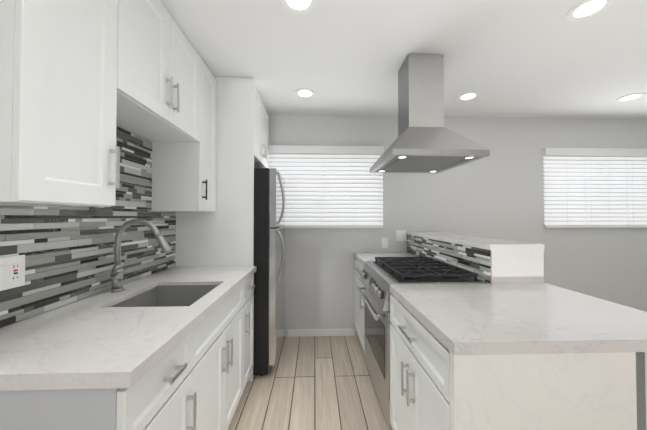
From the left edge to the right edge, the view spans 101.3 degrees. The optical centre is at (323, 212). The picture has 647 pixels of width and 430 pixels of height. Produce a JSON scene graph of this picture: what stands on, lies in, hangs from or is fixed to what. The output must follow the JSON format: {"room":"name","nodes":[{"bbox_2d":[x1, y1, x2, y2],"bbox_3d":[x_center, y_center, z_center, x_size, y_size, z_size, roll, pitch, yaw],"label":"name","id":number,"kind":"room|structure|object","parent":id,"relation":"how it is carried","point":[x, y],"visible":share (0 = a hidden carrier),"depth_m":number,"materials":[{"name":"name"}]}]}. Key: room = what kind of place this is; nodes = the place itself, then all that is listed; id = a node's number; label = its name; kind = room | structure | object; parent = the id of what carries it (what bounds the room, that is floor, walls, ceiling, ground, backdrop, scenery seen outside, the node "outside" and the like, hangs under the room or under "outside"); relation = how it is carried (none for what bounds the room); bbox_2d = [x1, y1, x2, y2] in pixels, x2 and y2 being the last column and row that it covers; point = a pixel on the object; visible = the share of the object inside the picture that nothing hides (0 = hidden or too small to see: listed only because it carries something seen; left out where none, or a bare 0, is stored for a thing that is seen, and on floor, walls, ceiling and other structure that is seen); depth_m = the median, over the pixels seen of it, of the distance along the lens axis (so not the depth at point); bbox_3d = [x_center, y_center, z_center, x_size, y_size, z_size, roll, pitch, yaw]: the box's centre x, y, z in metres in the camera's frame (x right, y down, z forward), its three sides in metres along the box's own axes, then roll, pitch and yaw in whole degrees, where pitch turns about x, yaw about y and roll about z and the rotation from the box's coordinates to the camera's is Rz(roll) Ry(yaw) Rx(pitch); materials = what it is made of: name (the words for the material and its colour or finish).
{"room":"kitchen","nodes":[
{"label":"kitchen","id":0,"kind":"room"},
{"bbox_2d":[228,335,388,429],"bbox_3d":[1.609,1.359,0.582,5.670,0.100,4.950,0,-1,-2],"label":"floor","id":1,"kind":"structure","parent":0,"point":[316,383],"depth_m":1.97,"materials":[{"name":"brown wood"}]},
{"bbox_2d":[0,324,199,429],"bbox_3d":[-0.823,0.879,0.850,0.624,0.868,0.393,0,-1,-2],"label":"base cabinet","id":2,"kind":"object","parent":1,"relation":"on","point":[197,378],"depth_m":0.69,"materials":[{"name":"white wood"}]},
{"bbox_2d":[175,77,268,380],"bbox_3d":[-0.866,0.127,2.472,0.646,2.426,0.718,0,-1,-2],"label":"surround","id":3,"kind":"object","parent":1,"relation":"on","point":[223,235],"visible":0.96,"depth_m":2.12,"materials":[{"name":"white wood"}]},
{"bbox_2d":[200,279,247,429],"bbox_3d":[-0.841,0.888,1.407,0.624,0.868,0.802,0,-1,-2],"label":"base cabinet","id":4,"kind":"object","parent":1,"relation":"on","point":[224,333],"depth_m":1.40,"materials":[{"name":"white wood"}]},
{"bbox_2d":[248,274,254,378],"bbox_3d":[-0.859,0.897,1.933,0.624,0.868,0.330,0,-1,-2],"label":"base cabinet","id":5,"kind":"object","parent":1,"relation":"on","point":[251,286],"depth_m":2.04,"materials":[{"name":"white wood"}]},
{"bbox_2d":[0,266,256,390],"bbox_3d":[-0.831,0.432,1.381,0.643,0.040,1.450,0,-1,-2],"label":"countertop","id":6,"kind":"structure","parent":5,"relation":"on","point":[96,341],"depth_m":0.88,"materials":[{"name":"stone"}]},
{"bbox_2d":[110,219,171,291],"bbox_3d":[-0.963,0.221,1.400,0.311,0.380,0.076,0,-1,-2],"label":"faucet","id":7,"kind":"object","parent":6,"relation":"on","point":[116,275],"visible":1,"depth_m":1.40,"materials":[{"name":"silver metal"}]},
{"bbox_2d":[111,285,217,306],"bbox_3d":[-0.789,0.598,1.374,0.434,0.325,0.494,0,-1,-2],"label":"sink","id":8,"kind":"object","parent":6,"relation":"in","point":[172,295],"visible":0.06,"depth_m":1.60,"materials":[{"name":"silver metal"}]},
{"bbox_2d":[253,168,284,375],"bbox_3d":[-0.752,0.490,2.482,0.838,1.700,0.685,0,-1,-2],"label":"refrigerator","id":9,"kind":"object","parent":1,"relation":"on","point":[269,256],"visible":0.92,"depth_m":2.15,"materials":[{"name":"silver"}]},
{"bbox_2d":[354,257,364,352],"bbox_3d":[0.637,0.908,2.624,0.585,0.868,0.611,0,-1,-2],"label":"base cabinet","id":10,"kind":"object","parent":1,"relation":"on","point":[358,301],"depth_m":2.61,"materials":[{"name":"white wood"}]},
{"bbox_2d":[390,294,449,429],"bbox_3d":[0.685,0.885,1.197,0.585,0.868,0.681,0,-1,-2],"label":"base cabinet","id":11,"kind":"object","parent":1,"relation":"on","point":[419,375],"depth_m":1.14,"materials":[{"name":"white wood"}]},
{"bbox_2d":[354,231,646,429],"bbox_3d":[0.835,0.760,1.886,0.930,1.140,2.105,0,-1,-2],"label":"countertop","id":12,"kind":"structure","parent":11,"relation":"on","point":[522,342],"depth_m":0.84,"materials":[{"name":"stone"}]},
{"bbox_2d":[407,235,490,282],"bbox_3d":[0.951,0.327,2.248,0.008,0.194,1.401,0,-1,-2],"label":"backsplash","id":13,"kind":"structure","parent":12,"relation":"on","point":[476,260],"depth_m":1.93,"materials":[{"name":"grey tile"}]},
{"bbox_2d":[356,257,486,429],"bbox_3d":[0.620,0.852,1.927,0.661,0.957,0.766,0,-1,-2],"label":"range","id":14,"kind":"object","parent":1,"relation":"on","point":[379,276],"visible":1,"depth_m":1.74,"materials":[{"name":"silver metal"}]},
{"bbox_2d":[160,0,646,118],"bbox_3d":[1.609,-1.171,0.623,5.670,0.100,4.950,0,-1,-2],"label":"ceiling","id":15,"kind":"structure","parent":0,"point":[525,58],"depth_m":1.81,"materials":[{"name":"white paint"}]},
{"bbox_2d":[281,0,315,13],"bbox_3d":[-0.129,-1.104,1.379,0.184,0.006,0.184,0,-1,-2],"label":"recessed light","id":16,"kind":"object","parent":15,"relation":"in","point":[299,6],"visible":1,"depth_m":1.42,"materials":[{"name":"white"}]},
{"bbox_2d":[295,88,314,97],"bbox_3d":[-0.168,-1.087,2.418,0.184,0.006,0.184,0,-1,-2],"label":"recessed light","id":17,"kind":"object","parent":15,"relation":"in","point":[305,93],"visible":1,"depth_m":2.41,"materials":[{"name":"white"}]},
{"bbox_2d":[370,53,489,172],"bbox_3d":[0.704,-0.720,1.941,0.600,0.752,0.660,0,-1,-2],"label":"range hood","id":18,"kind":"object","parent":15,"relation":"hanging from","point":[426,141],"visible":1,"depth_m":1.83,"materials":[{"name":"silver metal"}]},
{"bbox_2d":[457,92,478,100],"bbox_3d":[1.351,-1.086,2.479,0.184,0.006,0.184,0,-1,-2],"label":"recessed light","id":19,"kind":"object","parent":15,"relation":"in","point":[467,96],"visible":1,"depth_m":2.48,"materials":[{"name":"white"}]},
{"bbox_2d":[566,0,613,20],"bbox_3d":[1.433,-1.103,1.432,0.184,0.006,0.184,0,-1,-2],"label":"recessed light","id":20,"kind":"object","parent":15,"relation":"in","point":[583,9],"visible":1,"depth_m":1.44,"materials":[{"name":"white"}]},
{"bbox_2d":[616,93,645,101],"bbox_3d":[2.891,-1.086,2.501,0.184,0.006,0.184,0,-1,-2],"label":"recessed light","id":21,"kind":"object","parent":15,"relation":"in","point":[630,97],"visible":1,"depth_m":2.50,"materials":[{"name":"white"}]},
{"bbox_2d":[268,114,646,335],"bbox_3d":[1.527,0.134,3.026,5.470,2.430,0.100,0,-1,-2],"label":"wall","id":22,"kind":"structure","parent":0,"point":[498,192],"depth_m":2.99,"materials":[{"name":"grey paint"}]},
{"bbox_2d":[287,329,354,336],"bbox_3d":[1.933,1.310,2.963,4.658,0.074,0.013,0,-1,-2],"label":"baseboard","id":23,"kind":"structure","parent":22,"relation":"attached to","point":[318,332],"depth_m":2.89,"materials":[{"name":"white wood"}]},
{"bbox_2d":[269,158,378,196],"bbox_3d":[0.003,-0.237,2.983,1.238,0.768,0.045,0,-1,-2],"label":"window","id":24,"kind":"structure","parent":22,"relation":"in","point":[324,175],"depth_m":2.98,"materials":[{"name":"white"}]},
{"bbox_2d":[269,145,383,227],"bbox_3d":[0.006,-0.281,2.901,1.308,0.895,0.056,0,-1,-2],"label":"window blind","id":25,"kind":"object","parent":24,"relation":"attached to","point":[332,205],"visible":0.79,"depth_m":2.90,"materials":[{"name":"white plastic"}]},
{"bbox_2d":[381,238,387,247],"bbox_3d":[0.676,0.335,2.940,0.072,0.116,0.005,0,-1,-2],"label":"switch plate","id":26,"kind":"object","parent":22,"relation":"attached to","point":[384,242],"visible":1,"depth_m":2.94,"materials":[{"name":"white plastic"}]},
{"bbox_2d":[396,230,405,240],"bbox_3d":[0.862,0.252,2.944,0.116,0.116,0.012,0,-1,-2],"label":"outlet","id":27,"kind":"object","parent":22,"relation":"attached to","point":[400,235],"visible":1,"depth_m":2.94,"materials":[{"name":"white plastic"}]},
{"bbox_2d":[544,160,646,224],"bbox_3d":[3.211,-0.235,3.091,1.398,0.768,0.045,0,-1,-2],"label":"window","id":28,"kind":"structure","parent":22,"relation":"in","point":[586,180],"depth_m":3.08,"materials":[{"name":"white"}]},
{"bbox_2d":[542,148,646,227],"bbox_3d":[3.214,-0.279,3.010,1.468,0.895,0.056,0,-1,-2],"label":"window blind","id":29,"kind":"object","parent":28,"relation":"attached to","point":[572,194],"visible":0.98,"depth_m":3.00,"materials":[{"name":"white plastic"}]},
{"bbox_3d":[-1.175,0.093,0.509,0.100,2.430,4.950,0,-1,-2],"label":"wall","id":30,"kind":"structure","parent":0,"visible":0},
{"bbox_2d":[0,0,123,206],"bbox_3d":[-0.973,-0.569,0.877,0.324,1.086,0.345,0,-1,-2],"label":"upper cabinet","id":31,"kind":"object","parent":30,"relation":"attached to","point":[80,80],"depth_m":0.83,"materials":[{"name":"white wood"}]},
{"bbox_2d":[0,126,175,327],"bbox_3d":[-1.148,-0.038,1.381,0.008,0.898,1.447,0,-1,-2],"label":"backsplash","id":32,"kind":"structure","parent":30,"relation":"attached to","point":[68,252],"depth_m":1.27,"materials":[{"name":"grey tile"}]},
{"bbox_2d":[0,255,24,290],"bbox_3d":[-1.122,0.215,0.944,0.012,0.116,0.116,0,-1,-2],"label":"outlet","id":33,"kind":"object","parent":32,"relation":"attached to","point":[12,271],"visible":1,"depth_m":0.96,"materials":[{"name":"white plastic"}]},
{"bbox_2d":[124,0,203,143],"bbox_3d":[-0.991,-0.795,1.431,0.324,0.616,0.756,0,-1,-2],"label":"upper cabinet","id":34,"kind":"object","parent":30,"relation":"attached to","point":[164,73],"depth_m":1.39,"materials":[{"name":"white wood"}]},
{"bbox_2d":[151,62,216,211],"bbox_3d":[-1.009,-0.552,1.961,0.324,1.086,0.311,0,-1,-2],"label":"upper cabinet","id":35,"kind":"object","parent":30,"relation":"attached to","point":[183,175],"depth_m":1.80,"materials":[{"name":"white wood"}]}
]}

